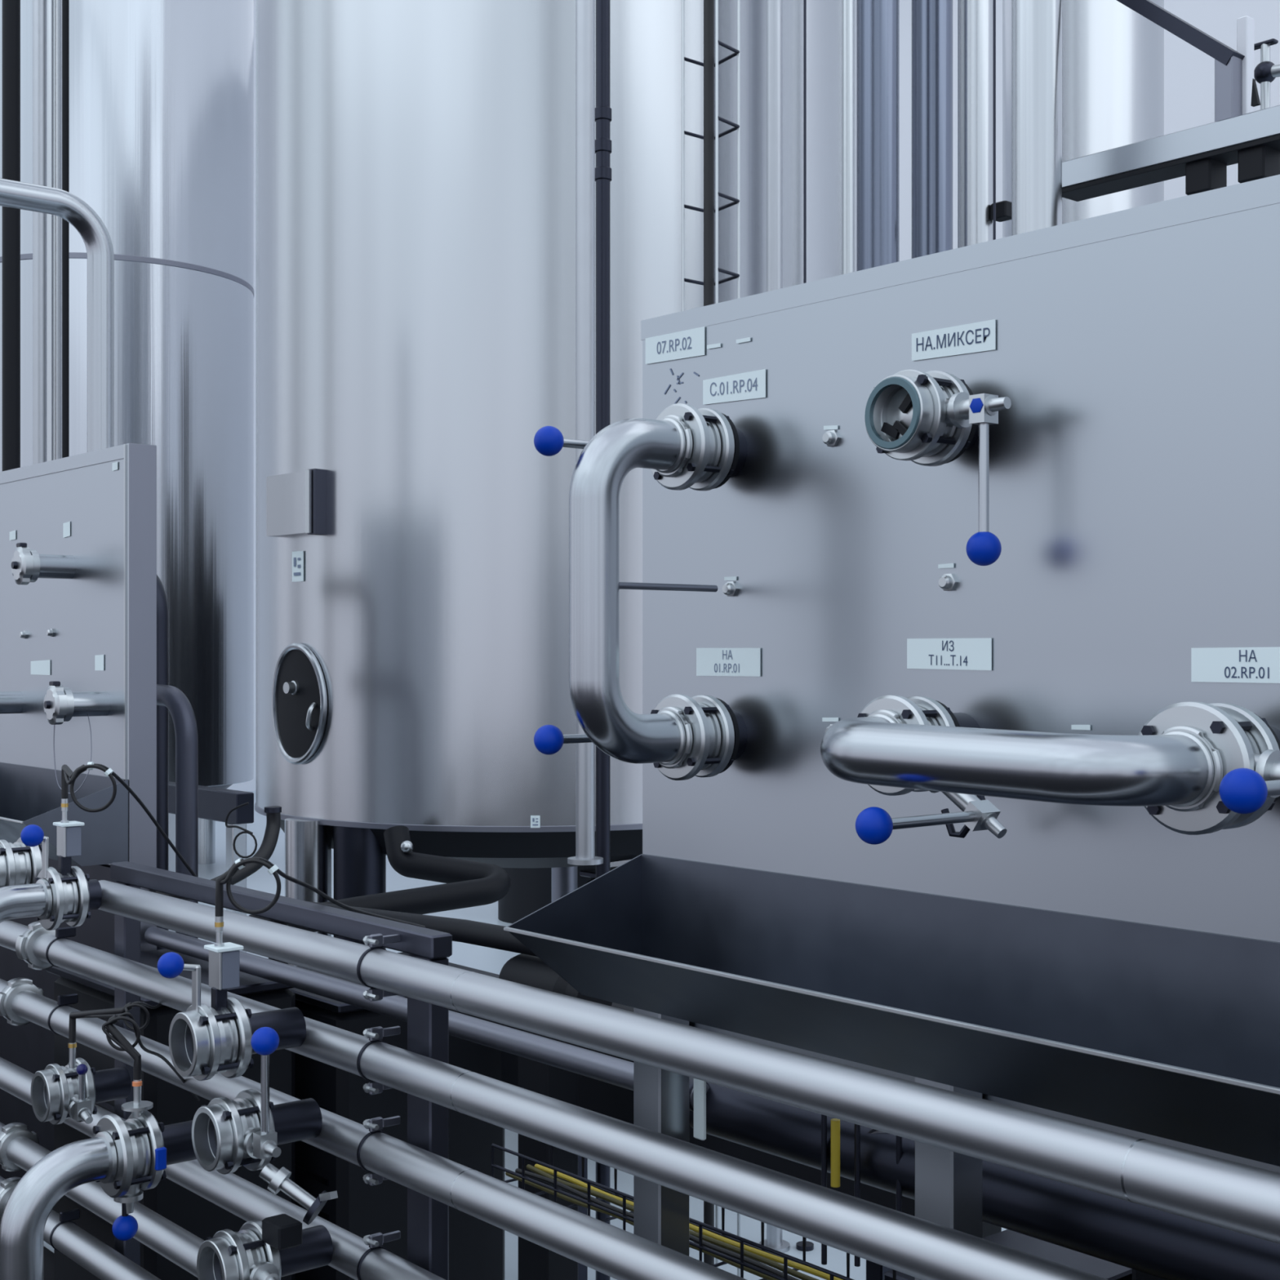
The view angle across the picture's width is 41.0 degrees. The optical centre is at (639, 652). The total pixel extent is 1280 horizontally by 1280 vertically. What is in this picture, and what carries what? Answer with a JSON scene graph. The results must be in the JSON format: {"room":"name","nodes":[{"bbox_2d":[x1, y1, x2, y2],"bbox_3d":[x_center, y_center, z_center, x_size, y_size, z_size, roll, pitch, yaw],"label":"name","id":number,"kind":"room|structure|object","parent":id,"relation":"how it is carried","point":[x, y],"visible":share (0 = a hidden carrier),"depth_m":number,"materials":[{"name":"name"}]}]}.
{"room":"processing plant","nodes":[
{"label":"processing plant","id":0,"kind":"room"},
{"bbox_2d":[226,0,256,791],"bbox_3d":[-8.366,-5.900,16.629,11.700,15.000,0.200,0,0,-40],"label":"wall","id":1,"kind":"structure","parent":0,"point":[251,785],"depth_m":19.81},
{"bbox_2d":[0,791,1006,1279],"bbox_3d":[-0.761,1.623,7.869,12.000,0.054,23.000,0,0,-40],"label":"floor","id":2,"kind":"structure","parent":0,"point":[491,960],"depth_m":5.71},
{"bbox_2d":[2,0,20,471],"bbox_3d":[-1.909,-1.650,5.199,0.092,6.500,0.092,0,0,-40],"label":"vertical pipe","id":3,"kind":"object","parent":2,"relation":"on","point":[11,8],"visible":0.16,"depth_m":5.18,"materials":[{"name":"metal"}]},
{"bbox_2d":[32,0,46,464],"bbox_3d":[-1.962,-1.650,5.599,0.083,6.500,0.083,0,0,-40],"label":"riser pipe","id":4,"kind":"object","parent":2,"relation":"on","point":[39,6],"visible":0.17,"depth_m":5.58,"materials":[{"name":"silver metal"}]},
{"bbox_2d":[46,0,62,461],"bbox_3d":[-1.949,-1.650,5.699,0.088,6.500,0.088,0,0,-40],"label":"riser pipe","id":5,"kind":"object","parent":2,"relation":"on","point":[54,7],"visible":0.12,"depth_m":5.68,"materials":[{"name":"silver metal"}]},
{"bbox_2d":[0,177,114,452],"bbox_3d":[-1.938,0.201,4.058,1.434,2.798,0.068,0,0,-40],"label":"riser pipe","id":6,"kind":"object","parent":2,"relation":"on","point":[63,204],"visible":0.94,"depth_m":4.47,"materials":[{"name":"silver metal"}]},
{"bbox_2d":[0,1131,116,1279],"bbox_3d":[-0.891,1.164,2.605,0.168,0.839,0.078,0,0,-40],"label":"pipe","id":7,"kind":"object","parent":2,"relation":"on","point":[27,1210],"visible":1,"depth_m":2.57,"materials":[{"name":"silver metal"}]},
{"bbox_2d":[62,0,69,457],"bbox_3d":[-1.878,-1.650,5.599,0.062,6.500,0.062,0,0,-40],"label":"vertical pipe","id":8,"kind":"object","parent":2,"relation":"on","point":[65,3],"visible":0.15,"depth_m":5.59,"materials":[{"name":"metal"}]},
{"bbox_2d":[0,443,156,1244],"bbox_3d":[-1.496,0.525,4.465,0.080,2.050,0.949,0,0,-40],"label":"panel","id":9,"kind":"object","parent":2,"relation":"on","point":[98,508],"visible":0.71,"depth_m":4.29,"materials":[{"name":"metal"}]},
{"bbox_2d":[0,691,23,713],"bbox_3d":[-1.741,0.130,4.559,0.180,0.104,0.096,0,0,-40],"label":"port","id":10,"kind":"object","parent":9,"relation":"attached to","point":[11,702],"visible":1,"depth_m":4.58,"materials":[{"name":"silver metal"}]},
{"bbox_2d":[11,542,75,584],"bbox_3d":[-1.500,-0.221,4.298,0.150,0.104,0.096,0,0,-40],"label":"port","id":11,"kind":"object","parent":9,"relation":"attached to","point":[28,566],"visible":1,"depth_m":4.27,"materials":[{"name":"silver metal"}]},
{"bbox_2d":[0,762,128,866],"bbox_3d":[-1.623,0.402,4.360,0.256,0.197,0.948,0,0,-40],"label":"drip tray","id":12,"kind":"object","parent":9,"relation":"attached to","point":[29,795],"visible":0.87,"depth_m":4.07,"materials":[{"name":"metal"}]},
{"bbox_2d":[44,680,111,793],"bbox_3d":[-1.361,0.203,4.134,0.150,0.270,0.096,0,0,-40],"label":"port","id":13,"kind":"object","parent":9,"relation":"attached to","point":[60,704],"visible":0.96,"depth_m":4.10,"materials":[{"name":"silver metal"}]},
{"bbox_2d":[149,805,281,900],"bbox_3d":[-1.041,0.500,4.252,0.059,0.209,0.398,0,0,36],"label":"hose","id":14,"kind":"object","parent":9,"relation":"attached to","point":[268,846],"visible":0.58,"depth_m":4.35,"materials":[{"name":"black rubber"}]},
{"bbox_2d":[0,0,253,863],"bbox_3d":[-3.829,-2.175,12.425,2.008,7.550,2.008,0,0,-40],"label":"storage tank","id":15,"kind":"object","parent":2,"relation":"on","point":[162,91],"visible":0.61,"depth_m":11.71,"materials":[{"name":"grey metal"}]},
{"bbox_2d":[156,574,168,950],"bbox_3d":[-1.532,0.670,5.079,0.060,1.860,0.531,0,0,-40],"label":"drain pipe","id":16,"kind":"object","parent":2,"relation":"on","point":[162,601],"visible":0.24,"depth_m":4.88,"materials":[{"name":"grey metal"}]},
{"bbox_2d":[45,948,295,1279],"bbox_3d":[-1.046,1.155,3.830,0.370,0.890,0.540,0,0,-40],"label":"housing","id":17,"kind":"object","parent":2,"relation":"on","point":[172,1104],"visible":0.23,"depth_m":3.68,"materials":[{"name":"black paint"}]},
{"bbox_2d":[156,684,198,938],"bbox_3d":[-1.388,0.836,4.767,0.058,1.528,0.630,0,0,-40],"label":"drain pipe","id":18,"kind":"object","parent":2,"relation":"on","point":[180,707],"visible":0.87,"depth_m":4.53,"materials":[{"name":"grey metal"}]},
{"bbox_2d":[168,781,253,952],"bbox_3d":[-2.337,1.157,9.097,0.100,0.886,1.025,0,0,-40],"label":"stand","id":19,"kind":"object","parent":2,"relation":"on","point":[214,803],"visible":0.36,"depth_m":8.78,"materials":[{"name":"grey"}]},
{"bbox_2d":[110,861,452,1279],"bbox_3d":[-0.670,1.010,2.993,0.038,1.180,1.165,0,0,-40],"label":"rack","id":20,"kind":"object","parent":2,"relation":"on","point":[428,1024],"visible":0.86,"depth_m":2.61,"materials":[{"name":"grey metal"}]},
{"bbox_2d":[0,1175,160,1279],"bbox_3d":[-0.092,1.190,2.214,0.058,0.058,4.300,0,0,-40],"label":"pipe","id":21,"kind":"object","parent":20,"relation":"attached to","point":[98,1258],"visible":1,"depth_m":3.35,"materials":[{"name":"silver metal"}]},
{"bbox_2d":[0,1177,21,1219],"bbox_3d":[-1.353,1.190,3.707,0.100,0.100,0.044,0,0,-40],"label":"pipe union","id":22,"kind":"object","parent":21,"relation":"attached to","point":[7,1185],"visible":0.28,"depth_m":3.69,"materials":[{"name":"silver metal"}]},
{"bbox_2d":[49,1208,79,1251],"bbox_3d":[-1.173,1.180,3.493,0.061,0.081,0.012,0,0,-40],"label":"clamp","id":23,"kind":"object","parent":21,"relation":"attached to","point":[68,1215],"visible":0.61,"depth_m":3.49,"materials":[{"name":"grey metal"}]},
{"bbox_2d":[0,1122,204,1277],"bbox_3d":[-0.189,1.070,2.329,0.058,0.058,4.600,0,0,-40],"label":"pipe","id":24,"kind":"object","parent":20,"relation":"attached to","point":[168,1239],"visible":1,"depth_m":3.19,"materials":[{"name":"silver metal"}]},
{"bbox_2d":[0,1122,39,1171],"bbox_3d":[-1.349,1.070,3.701,0.100,0.100,0.044,0,0,-40],"label":"pipe union","id":25,"kind":"object","parent":24,"relation":"attached to","point":[11,1131],"visible":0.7,"depth_m":3.68,"materials":[{"name":"silver metal"}]},
{"bbox_2d":[0,1057,445,1279],"bbox_3d":[-0.189,0.925,2.329,0.058,0.058,4.600,0,0,-40],"label":"pipe","id":26,"kind":"object","parent":20,"relation":"attached to","point":[233,1193],"visible":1,"depth_m":2.83,"materials":[{"name":"silver metal"}]},
{"bbox_2d":[196,1213,333,1279],"bbox_3d":[-0.543,0.906,2.560,0.187,0.135,0.173,0,0,-40],"label":"valve","id":27,"kind":"object","parent":26,"relation":"attached to","point":[274,1247],"visible":1,"depth_m":2.53,"materials":[{"name":"grey metal"}]},
{"bbox_2d":[0,978,746,1279],"bbox_3d":[-0.189,0.750,2.329,0.058,0.058,4.600,0,0,-40],"label":"pipe","id":28,"kind":"object","parent":20,"relation":"attached to","point":[615,1252],"visible":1,"depth_m":2.38,"materials":[{"name":"silver metal"}]},
{"bbox_2d":[0,977,44,1026],"bbox_3d":[-1.328,0.750,3.677,0.100,0.100,0.044,0,0,-40],"label":"pipe union","id":29,"kind":"object","parent":28,"relation":"attached to","point":[15,985],"visible":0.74,"depth_m":3.66,"materials":[{"name":"silver metal"}]},
{"bbox_2d":[47,993,78,1035],"bbox_3d":[-1.180,0.741,3.501,0.061,0.081,0.012,0,0,-40],"label":"clamp","id":30,"kind":"object","parent":28,"relation":"attached to","point":[72,998],"visible":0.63,"depth_m":3.50,"materials":[{"name":"grey metal"}]},
{"bbox_2d":[31,1042,130,1124],"bbox_3d":[-1.010,0.783,3.133,0.160,0.156,0.162,0,0,-40],"label":"valve","id":31,"kind":"object","parent":28,"relation":"attached to","point":[59,1093],"visible":1,"depth_m":3.10,"materials":[{"name":"grey metal"}]},
{"bbox_2d":[68,1001,162,1043],"bbox_3d":[-0.889,0.655,3.079,0.186,0.108,0.259,0,0,-40],"label":"cable","id":32,"kind":"object","parent":31,"relation":"attached to","point":[101,1013],"visible":0.8,"depth_m":3.01,"materials":[{"name":"black rubber"}]},
{"bbox_2d":[92,1079,196,1240],"bbox_3d":[-0.734,0.792,2.737,0.250,0.252,0.128,0,0,-40],"label":"valve","id":33,"kind":"object","parent":28,"relation":"attached to","point":[144,1147],"visible":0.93,"depth_m":2.66,"materials":[{"name":"grey metal"}]},
{"bbox_2d":[102,1012,199,1101],"bbox_3d":[-0.793,0.690,2.891,0.062,0.243,0.416,0,0,6],"label":"cable","id":34,"kind":"object","parent":33,"relation":"attached to","point":[112,1033],"visible":0.99,"depth_m":2.69,"materials":[{"name":"black rubber"}]},
{"bbox_2d":[191,1026,322,1174],"bbox_3d":[-0.558,0.667,2.583,0.180,0.234,0.183,0,0,-40],"label":"valve","id":35,"kind":"object","parent":28,"relation":"attached to","point":[228,1135],"visible":1,"depth_m":2.55,"materials":[{"name":"grey metal"}]},
{"bbox_2d":[258,1162,337,1225],"bbox_3d":[-0.489,0.789,2.498,0.134,0.086,0.056,0,0,21],"label":"valve","id":36,"kind":"object","parent":35,"relation":"attached to","point":[278,1180],"visible":1,"depth_m":2.49,"materials":[{"name":"silver metal"}]},
{"bbox_2d":[356,933,399,1001],"bbox_3d":[-0.393,0.474,2.580,0.074,0.100,0.034,0,0,-40],"label":"clamp","id":37,"kind":"object","parent":20,"relation":"attached to","point":[374,941],"visible":0.7,"depth_m":2.57,"materials":[{"name":"grey metal"}]},
{"bbox_2d":[356,1026,400,1094],"bbox_3d":[-0.393,0.614,2.580,0.074,0.100,0.034,0,0,-40],"label":"clamp","id":38,"kind":"object","parent":20,"relation":"attached to","point":[375,1034],"visible":0.75,"depth_m":2.57,"materials":[{"name":"grey metal"}]},
{"bbox_2d":[356,1115,400,1185],"bbox_3d":[-0.393,0.750,2.580,0.074,0.100,0.034,0,0,-40],"label":"clamp","id":39,"kind":"object","parent":20,"relation":"attached to","point":[375,1125],"visible":0.73,"depth_m":2.57,"materials":[{"name":"grey metal"}]},
{"bbox_2d":[356,1230,400,1279],"bbox_3d":[-0.393,0.925,2.580,0.074,0.100,0.034,0,0,-40],"label":"clamp","id":40,"kind":"object","parent":20,"relation":"attached to","point":[375,1241],"visible":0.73,"depth_m":2.57,"materials":[{"name":"grey metal"}]},
{"bbox_2d":[0,920,1107,1279],"bbox_3d":[-0.043,0.614,2.157,0.058,0.058,4.150,0,0,-40],"label":"pipe","id":41,"kind":"object","parent":20,"relation":"attached to","point":[922,1249],"visible":0.99,"depth_m":2.07,"materials":[{"name":"silver metal"}]},
{"bbox_2d":[0,837,41,887],"bbox_3d":[-1.282,0.443,3.496,0.107,0.132,0.132,0,0,-40],"label":"valve","id":42,"kind":"object","parent":41,"relation":"attached to","point":[20,863],"visible":0.56,"depth_m":3.46,"materials":[{"name":"grey metal"}]},
{"bbox_2d":[15,920,55,969],"bbox_3d":[-1.251,0.614,3.585,0.100,0.100,0.044,0,0,-40],"label":"pipe union","id":43,"kind":"object","parent":41,"relation":"attached to","point":[24,943],"visible":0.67,"depth_m":3.56,"materials":[{"name":"silver metal"}]},
{"bbox_2d":[157,916,306,1080],"bbox_3d":[-0.629,0.525,2.630,0.228,0.253,0.122,0,0,-40],"label":"valve","id":44,"kind":"object","parent":41,"relation":"attached to","point":[205,1042],"visible":1,"depth_m":2.60,"materials":[{"name":"grey metal"}]},
{"bbox_2d":[215,857,425,928],"bbox_3d":[-0.501,0.407,2.849,0.094,0.188,0.549,0,0,23],"label":"cable","id":45,"kind":"object","parent":44,"relation":"attached to","point":[226,877],"visible":0.99,"depth_m":2.62,"materials":[{"name":"black rubber"}]},
{"bbox_2d":[97,880,1279,1244],"bbox_3d":[0.121,0.474,1.962,0.058,0.058,3.640,0,0,-40],"label":"pipe","id":46,"kind":"object","parent":20,"relation":"attached to","point":[1233,1196],"visible":0.98,"depth_m":1.86,"materials":[{"name":"silver metal"}]},
{"bbox_2d":[20,798,102,930],"bbox_3d":[-1.104,0.400,3.258,0.142,0.252,0.119,0,0,-40],"label":"valve","id":47,"kind":"object","parent":46,"relation":"attached to","point":[73,894],"visible":0.91,"depth_m":3.24,"materials":[{"name":"grey metal"}]},
{"bbox_2d":[0,879,52,922],"bbox_3d":[-1.202,0.897,3.174,0.201,0.938,0.076,0,0,-40],"label":"pipe","id":48,"kind":"object","parent":47,"relation":"attached to","point":[34,900],"visible":1,"depth_m":3.19,"materials":[{"name":"silver metal"}]},
{"bbox_2d":[61,761,197,876],"bbox_3d":[-1.018,0.344,3.395,0.133,0.279,0.434,0,0,8],"label":"cable","id":49,"kind":"object","parent":47,"relation":"attached to","point":[66,772],"visible":1,"depth_m":3.22,"materials":[{"name":"black rubber"}]},
{"bbox_2d":[288,951,504,1279],"bbox_3d":[-0.621,1.180,4.026,0.470,0.840,0.470,0,0,-40],"label":"housing","id":50,"kind":"object","parent":2,"relation":"on","point":[476,1246],"visible":0.19,"depth_m":3.81,"materials":[{"name":"black paint"}]},
{"bbox_2d":[268,900,537,964],"bbox_3d":[-0.458,1.077,3.705,0.056,1.046,1.356,0,0,-41],"label":"drain pipe","id":51,"kind":"object","parent":2,"relation":"on","point":[464,931],"visible":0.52,"depth_m":3.56,"materials":[{"name":"black paint"}]},
{"bbox_2d":[254,0,803,966],"bbox_3d":[-0.408,-1.675,5.993,1.992,6.550,1.908,0,0,-40],"label":"storage tank","id":52,"kind":"object","parent":2,"relation":"on","point":[415,159],"visible":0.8,"depth_m":5.14,"materials":[{"name":"silver metal"}]},
{"bbox_2d":[248,826,511,932],"bbox_3d":[-0.745,0.633,4.726,0.726,0.260,0.438,0,0,-40],"label":"drain pipe","id":53,"kind":"object","parent":52,"relation":"attached to","point":[468,883],"visible":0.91,"depth_m":4.74,"materials":[{"name":"rubber"}]},
{"bbox_2d":[225,802,257,857],"bbox_3d":[-1.071,0.477,4.599,0.087,0.151,0.006,0,0,0],"label":"cable","id":54,"kind":"object","parent":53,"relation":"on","point":[245,831],"visible":1,"depth_m":4.60,"materials":[{"name":"black rubber"}]},
{"bbox_2d":[497,864,595,923],"bbox_3d":[-0.277,-0.600,11.440,0.828,4.400,2.866,0,0,8],"label":"column","id":55,"kind":"structure","parent":2,"relation":"on","point":[530,891],"depth_m":10.07,"materials":[{"name":"metal"}]},
{"bbox_2d":[498,953,612,1279],"bbox_3d":[-0.171,1.105,3.400,0.116,0.990,0.260,0,0,-40],"label":"motor","id":56,"kind":"object","parent":2,"relation":"on","point":[535,1262],"visible":0.26,"depth_m":3.38,"materials":[{"name":"black paint"}]},
{"bbox_2d":[567,0,603,865],"bbox_3d":[-0.132,-2.195,4.149,0.087,5.410,0.087,0,0,-40],"label":"riser pipe","id":57,"kind":"object","parent":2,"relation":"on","point":[584,9],"visible":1,"depth_m":4.13,"materials":[{"name":"silver metal"}]},
{"bbox_2d":[595,0,611,1279],"bbox_3d":[-0.093,-1.650,4.299,0.077,6.500,0.077,0,0,-40],"label":"riser pipe","id":58,"kind":"object","parent":2,"relation":"on","point":[602,109],"visible":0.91,"depth_m":4.28,"materials":[{"name":"grey metal"}]},
{"bbox_2d":[681,0,740,1276],"bbox_3d":[0.173,-1.150,4.004,0.112,5.500,0.142,0,0,-40],"label":"ladder","id":59,"kind":"object","parent":2,"relation":"on","point":[737,51],"visible":0.17,"depth_m":3.99,"materials":[{"name":"silver metal"}]},
{"bbox_2d":[703,0,714,1265],"bbox_3d":[0.162,-1.200,4.019,0.025,5.600,0.025,0,0,-40],"label":"vertical pipe","id":60,"kind":"object","parent":59,"relation":"in","point":[708,5],"visible":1,"depth_m":4.01,"materials":[{"name":"metal"}]},
{"bbox_2d":[609,0,856,866],"bbox_3d":[0.333,-2.175,7.593,1.240,7.550,1.240,0,0,-40],"label":"storage tank","id":61,"kind":"object","parent":2,"relation":"on","point":[824,17],"visible":0.06,"depth_m":7.15,"materials":[{"name":"silver metal"}]},
{"bbox_2d":[501,1002,1001,1279],"bbox_3d":[0.164,1.167,3.446,0.200,0.865,1.250,0,0,-40],"label":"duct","id":62,"kind":"object","parent":2,"relation":"on","point":[604,1098],"visible":0.22,"depth_m":3.31,"materials":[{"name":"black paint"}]},
{"bbox_2d":[759,0,790,1253],"bbox_3d":[0.361,-1.650,4.599,0.083,6.500,0.083,0,0,-40],"label":"riser pipe","id":63,"kind":"object","parent":2,"relation":"on","point":[774,1240],"visible":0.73,"depth_m":4.58,"materials":[{"name":"silver metal"}]},
{"bbox_2d":[795,0,813,1251],"bbox_3d":[0.443,-1.650,4.599,0.047,6.500,0.047,0,0,-40],"label":"conduit","id":64,"kind":"object","parent":2,"relation":"on","point":[809,1245],"visible":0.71,"depth_m":4.60,"materials":[{"name":"grey metal"}]},
{"bbox_2d":[841,0,853,274],"bbox_3d":[0.607,-1.650,4.999,0.075,6.500,0.075,0,0,-40],"label":"riser pipe","id":65,"kind":"object","parent":2,"relation":"on","point":[847,6],"visible":0.14,"depth_m":4.99,"materials":[{"name":"silver metal"}]},
{"bbox_2d":[856,0,899,271],"bbox_3d":[0.722,-1.650,5.199,0.169,6.500,0.169,0,0,-40],"label":"riser pipe","id":66,"kind":"object","parent":2,"relation":"on","point":[877,21],"visible":0.13,"depth_m":5.14,"materials":[{"name":"grey"}]},
{"bbox_2d":[911,0,952,258],"bbox_3d":[0.955,-1.650,5.599,0.174,6.500,0.174,0,0,-40],"label":"riser pipe","id":67,"kind":"object","parent":2,"relation":"on","point":[931,20],"visible":0.12,"depth_m":5.54,"materials":[{"name":"grey"}]},
{"bbox_2d":[633,174,1279,1279],"bbox_3d":[0.830,0.550,1.597,0.130,2.100,2.568,0,0,-40],"label":"panel","id":68,"kind":"object","parent":2,"relation":"on","point":[1135,454],"visible":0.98,"depth_m":2.07,"materials":[{"name":"metal"}]},
{"bbox_2d":[533,426,589,456],"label":"valve","id":69,"kind":"object","parent":68,"relation":"attached to","point":[548,441],"depth_m":2.29,"materials":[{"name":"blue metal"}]},
{"bbox_2d":[533,724,591,755],"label":"valve","id":70,"kind":"object","parent":68,"relation":"attached to","point":[548,740],"depth_m":2.29,"materials":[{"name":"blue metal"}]},
{"bbox_2d":[650,403,747,490],"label":"valve","id":71,"kind":"object","parent":68,"relation":"attached to","point":[718,456],"depth_m":2.35,"materials":[{"name":"grey metal"}]},
{"bbox_2d":[650,693,747,780],"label":"valve","id":72,"kind":"object","parent":68,"relation":"attached to","point":[719,734],"depth_m":2.35,"materials":[{"name":"grey metal"}]},
{"bbox_2d":[568,414,717,768],"bbox_3d":[0.010,-0.084,2.329,0.252,0.486,0.085,0,0,-40],"label":"swing bend","id":73,"kind":"object","parent":72,"relation":"attached to","point":[664,445],"visible":1,"depth_m":2.25,"materials":[{"name":"silver metal"}]},
{"bbox_2d":[831,1118,839,1187],"bbox_3d":[0.268,0.686,2.347,0.013,0.091,0.013,0,0,-40],"label":"hose","id":74,"kind":"object","parent":68,"relation":"attached to","point":[835,1122],"visible":0.96,"depth_m":2.34,"materials":[{"name":"yellow plastic"}]},
{"bbox_2d":[854,1124,860,1266],"bbox_3d":[0.297,0.735,2.343,0.008,0.209,0.008,0,0,-40],"label":"rod","id":75,"kind":"object","parent":68,"relation":"hanging from","point":[857,1127],"visible":0.66,"depth_m":2.34,"materials":[{"name":"grey metal"}]},
{"bbox_2d":[503,853,1279,1166],"bbox_3d":[0.733,0.402,1.513,0.256,0.197,2.567,0,0,-40],"label":"drip tray","id":76,"kind":"object","parent":68,"relation":"attached to","point":[1171,1033],"visible":1,"depth_m":2.03,"materials":[{"name":"metal"}]},
{"bbox_2d":[857,695,980,728],"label":"valve","id":77,"kind":"object","parent":68,"relation":"attached to","point":[921,710],"depth_m":2.03,"materials":[{"name":"grey metal"}]},
{"bbox_2d":[855,784,1006,844],"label":"valve","id":78,"kind":"object","parent":68,"relation":"attached to","point":[874,825],"depth_m":1.93,"materials":[{"name":"grey metal"}]},
{"bbox_2d":[820,709,1222,811],"bbox_3d":[0.363,0.113,1.823,0.155,0.091,0.491,0,0,-40],"label":"swing bend","id":79,"kind":"object","parent":78,"relation":"attached to","point":[1178,769],"visible":1,"depth_m":1.70,"materials":[{"name":"silver metal"}]},
{"bbox_2d":[864,369,1011,565],"bbox_3d":[0.370,-0.221,2.044,0.128,0.241,0.188,0,0,-40],"label":"valve","id":80,"kind":"object","parent":68,"relation":"attached to","point":[931,418],"visible":1,"depth_m":2.02,"materials":[{"name":"grey metal"}]},
{"bbox_2d":[688,1081,1279,1279],"bbox_3d":[0.868,0.700,1.762,0.090,0.090,2.370,0,0,-40],"label":"pipe","id":81,"kind":"object","parent":68,"relation":"attached to","point":[1164,1245],"visible":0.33,"depth_m":2.14,"materials":[{"name":"grey metal"}]},
{"bbox_2d":[144,926,710,1111],"bbox_3d":[-0.536,0.676,3.351,0.049,0.049,1.950,0,0,-40],"label":"pipe","id":82,"kind":"object","parent":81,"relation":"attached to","point":[612,1070],"visible":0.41,"depth_m":3.08,"materials":[{"name":"silver metal"}]},
{"bbox_2d":[821,1114,826,1264],"bbox_3d":[0.259,0.752,2.404,0.008,0.212,0.008,0,0,-40],"label":"rod","id":83,"kind":"object","parent":81,"relation":"hanging from","point":[824,1118],"visible":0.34,"depth_m":2.40,"materials":[{"name":"grey metal"}]},
{"bbox_2d":[491,1143,896,1279],"bbox_3d":[0.227,0.895,2.519,0.136,0.076,1.353,0,0,-40],"label":"cable tray","id":84,"kind":"object","parent":83,"relation":"hanging from","point":[701,1225],"visible":0.53,"depth_m":2.71,"materials":[{"name":"grey metal"}]},
{"bbox_2d":[505,1172,777,1279],"bbox_3d":[0.185,0.915,2.514,0.018,0.014,1.300,0,0,-40],"label":"cable","id":85,"kind":"object","parent":84,"relation":"in","point":[537,1186],"visible":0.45,"depth_m":2.80,"materials":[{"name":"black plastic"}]},
{"bbox_2d":[515,1168,799,1279],"bbox_3d":[0.202,0.915,2.528,0.017,0.014,1.300,0,0,-40],"label":"cable","id":86,"kind":"object","parent":84,"relation":"in","point":[691,1237],"visible":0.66,"depth_m":2.77,"materials":[{"name":"black rubber"}]},
{"bbox_2d":[526,1164,818,1279],"bbox_3d":[0.219,0.915,2.542,0.018,0.014,1.300,0,0,-40],"label":"cable","id":87,"kind":"object","parent":84,"relation":"in","point":[766,1261],"visible":0.71,"depth_m":2.66,"materials":[{"name":"yellow plastic"}]},
{"bbox_2d":[534,1164,842,1279],"bbox_3d":[0.235,0.915,2.556,0.017,0.015,1.300,0,0,-40],"label":"cable","id":88,"kind":"object","parent":84,"relation":"in","point":[793,1264],"visible":0.66,"depth_m":2.66,"materials":[{"name":"yellow plastic"}]},
{"bbox_2d":[896,1135,902,1212],"bbox_3d":[0.350,0.725,2.312,0.008,0.207,0.008,0,0,-40],"label":"rod","id":89,"kind":"object","parent":81,"relation":"hanging from","point":[899,1140],"visible":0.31,"depth_m":2.31,"materials":[{"name":"grey metal"}]},
{"bbox_2d":[1137,702,1279,835],"bbox_3d":[0.603,0.116,1.662,0.190,0.133,0.346,0,0,-1],"label":"flange","id":90,"kind":"object","parent":68,"relation":"attached to","point":[1248,747],"visible":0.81,"depth_m":1.69,"materials":[{"name":"grey metal"}]},
{"bbox_2d":[957,0,1011,248],"bbox_3d":[1.053,-1.650,5.283,0.151,6.500,0.192,0,0,-40],"label":"riser pipe","id":91,"kind":"object","parent":2,"relation":"on","point":[975,17],"depth_m":5.25,"materials":[{"name":"silver metal"}]},
{"bbox_2d":[993,0,995,239],"bbox_3d":[1.014,-1.650,4.899,0.048,6.500,0.048,0,0,-40],"label":"conduit","id":92,"kind":"object","parent":2,"relation":"on","point":[994,1],"visible":0.15,"depth_m":4.90,"materials":[{"name":"grey metal"}]},
{"bbox_2d":[884,1229,1132,1279],"bbox_3d":[0.659,1.265,2.666,0.570,0.670,0.240,0,0,-40],"label":"housing","id":93,"kind":"object","parent":2,"relation":"on","point":[1070,1258],"visible":0.28,"depth_m":2.63,"materials":[{"name":"black paint"}]},
{"bbox_2d":[1011,0,1062,235],"bbox_3d":[0.853,-1.650,3.679,0.145,6.500,0.145,0,0,-40],"label":"riser pipe","id":94,"kind":"object","parent":2,"relation":"on","point":[1036,24],"visible":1,"depth_m":3.63,"materials":[{"name":"silver metal"}]},
{"bbox_2d":[1002,0,1164,237],"bbox_3d":[2.151,-2.175,8.327,0.760,7.550,0.760,0,0,-40],"label":"storage tank","id":95,"kind":"object","parent":2,"relation":"on","point":[1113,55],"visible":0.03,"depth_m":7.97,"materials":[{"name":"silver metal"}]},
{"bbox_2d":[1062,0,1279,201],"bbox_3d":[2.032,-1.366,2.623,0.090,0.802,3.782,0,0,-40],"label":"walkway","id":96,"kind":"object","parent":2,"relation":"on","point":[1242,135],"visible":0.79,"depth_m":3.58,"materials":[{"name":"metal"}]},
{"bbox_2d":[1253,38,1279,110],"bbox_3d":[1.364,-1.206,3.652,0.048,0.211,0.136,0,0,-40],"label":"valve","id":97,"kind":"object","parent":96,"relation":"on","point":[1266,71],"visible":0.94,"depth_m":3.67,"materials":[{"name":"silver metal"}]},
{"bbox_2d":[899,0,1279,261],"bbox_3d":[3.515,-5.900,11.485,0.200,15.000,23.000,0,0,-40],"label":"wall","id":98,"kind":"structure","parent":0,"point":[1188,71],"depth_m":11.30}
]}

